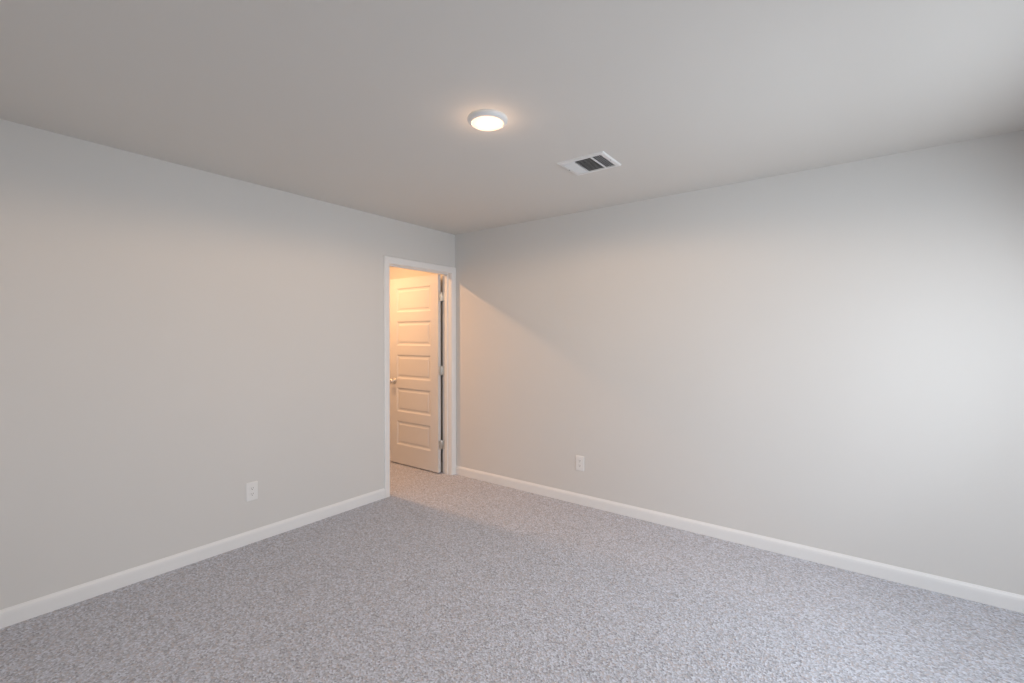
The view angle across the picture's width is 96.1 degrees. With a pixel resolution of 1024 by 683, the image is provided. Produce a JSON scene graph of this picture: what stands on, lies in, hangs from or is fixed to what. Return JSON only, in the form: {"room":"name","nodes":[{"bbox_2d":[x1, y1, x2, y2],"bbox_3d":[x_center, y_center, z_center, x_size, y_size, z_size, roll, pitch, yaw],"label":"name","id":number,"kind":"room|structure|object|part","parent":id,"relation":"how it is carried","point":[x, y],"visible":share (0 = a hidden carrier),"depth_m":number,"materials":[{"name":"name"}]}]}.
{"room":"empty bedroom","nodes":[
{"label":"empty bedroom","id":0,"kind":"room"},
{"bbox_2d":[0,119,454,609],"bbox_3d":[-2.100,0.150,2.770,0.115,2.440,4.915,0,1,37],"label":"wall","id":1,"kind":"structure","parent":0,"point":[187,354],"depth_m":2.74,"materials":[{"name":"paint"}]},
{"bbox_2d":[0,488,384,628],"bbox_3d":[-2.273,1.330,2.444,0.013,0.086,3.881,0,1,37],"label":"baseboard","id":2,"kind":"structure","parent":1,"relation":"attached to","point":[21,612],"depth_m":2.73,"materials":[{"name":"paint"}]},
{"bbox_2d":[246,481,257,501],"bbox_3d":[-1.765,1.017,3.123,0.007,0.124,0.076,0,1,37],"label":"outlet","id":3,"kind":"object","parent":1,"relation":"attached to","point":[251,490],"visible":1,"depth_m":3.12,"materials":[{"name":"white plastic"}]},
{"bbox_2d":[383,255,455,497],"bbox_3d":[-0.893,0.304,4.381,0.148,2.104,0.888,0,1,37],"label":"door frame","id":4,"kind":"structure","parent":1,"relation":"attached to","point":[387,260],"depth_m":4.65,"materials":[{"name":"paint"}]},
{"bbox_2d":[390,274,444,472],"bbox_3d":[-1.032,0.327,4.918,0.815,2.025,0.165,0,1,37],"label":"door","id":5,"kind":"structure","parent":4,"relation":"in","point":[415,377],"depth_m":4.89,"materials":[{"name":"paint"}]},
{"bbox_3d":[-1.313,0.434,5.129,0.113,0.066,0.165,0,1,37],"label":"knob","id":6,"kind":"part","parent":5,"relation":"part of","materials":[{"name":"silver metal"}]},
{"bbox_3d":[-0.717,0.299,4.696,0.045,1.615,0.050,0,1,37],"label":"door hinges","id":7,"kind":"part","parent":5,"relation":"part of","materials":[{"name":"silver metal"}]},
{"bbox_2d":[0,461,1023,682],"bbox_3d":[-0.706,1.428,1.807,6.145,0.100,5.030,0,1,37],"label":"floor","id":8,"kind":"structure","parent":0,"point":[418,575],"depth_m":2.31,"materials":[{"name":"grey carpet"}]},
{"bbox_2d":[0,0,1023,234],"bbox_3d":[-0.706,-1.122,1.785,6.145,0.120,5.030,0,1,37],"label":"ceiling","id":9,"kind":"structure","parent":0,"point":[368,106],"depth_m":1.94,"materials":[{"name":"paint"}]},
{"bbox_2d":[467,109,507,130],"bbox_3d":[-0.117,-1.049,2.200,0.194,0.033,0.194,0,1,37],"label":"recessed light","id":10,"kind":"object","parent":9,"relation":"in","point":[487,119],"visible":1,"depth_m":2.16,"materials":[{"name":"white plastic"}]},
{"bbox_2d":[557,151,621,175],"bbox_3d":[0.466,-1.065,2.769,0.300,0.011,0.255,0,1,37],"label":"ceiling vent","id":11,"kind":"object","parent":9,"relation":"in","point":[591,163],"visible":1,"depth_m":2.76,"materials":[{"name":"white metal"}]},
{"bbox_2d":[389,130,1023,595],"bbox_3d":[0.768,0.141,3.762,6.145,2.440,0.115,0,1,37],"label":"wall","id":12,"kind":"structure","parent":0,"point":[829,358],"depth_m":2.95,"materials":[{"name":"paint"}]},
{"bbox_2d":[576,455,583,470],"bbox_3d":[0.568,1.018,3.844,0.076,0.124,0.007,0,1,37],"label":"outlet","id":13,"kind":"object","parent":12,"relation":"attached to","point":[579,463],"visible":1,"depth_m":3.84,"materials":[{"name":"white plastic"}]},
{"bbox_2d":[456,466,1023,613],"bbox_3d":[1.242,1.322,3.337,4.565,0.086,0.013,0,1,37],"label":"baseboard","id":14,"kind":"structure","parent":12,"relation":"attached to","point":[968,591],"depth_m":2.94,"materials":[{"name":"paint"}]}
]}

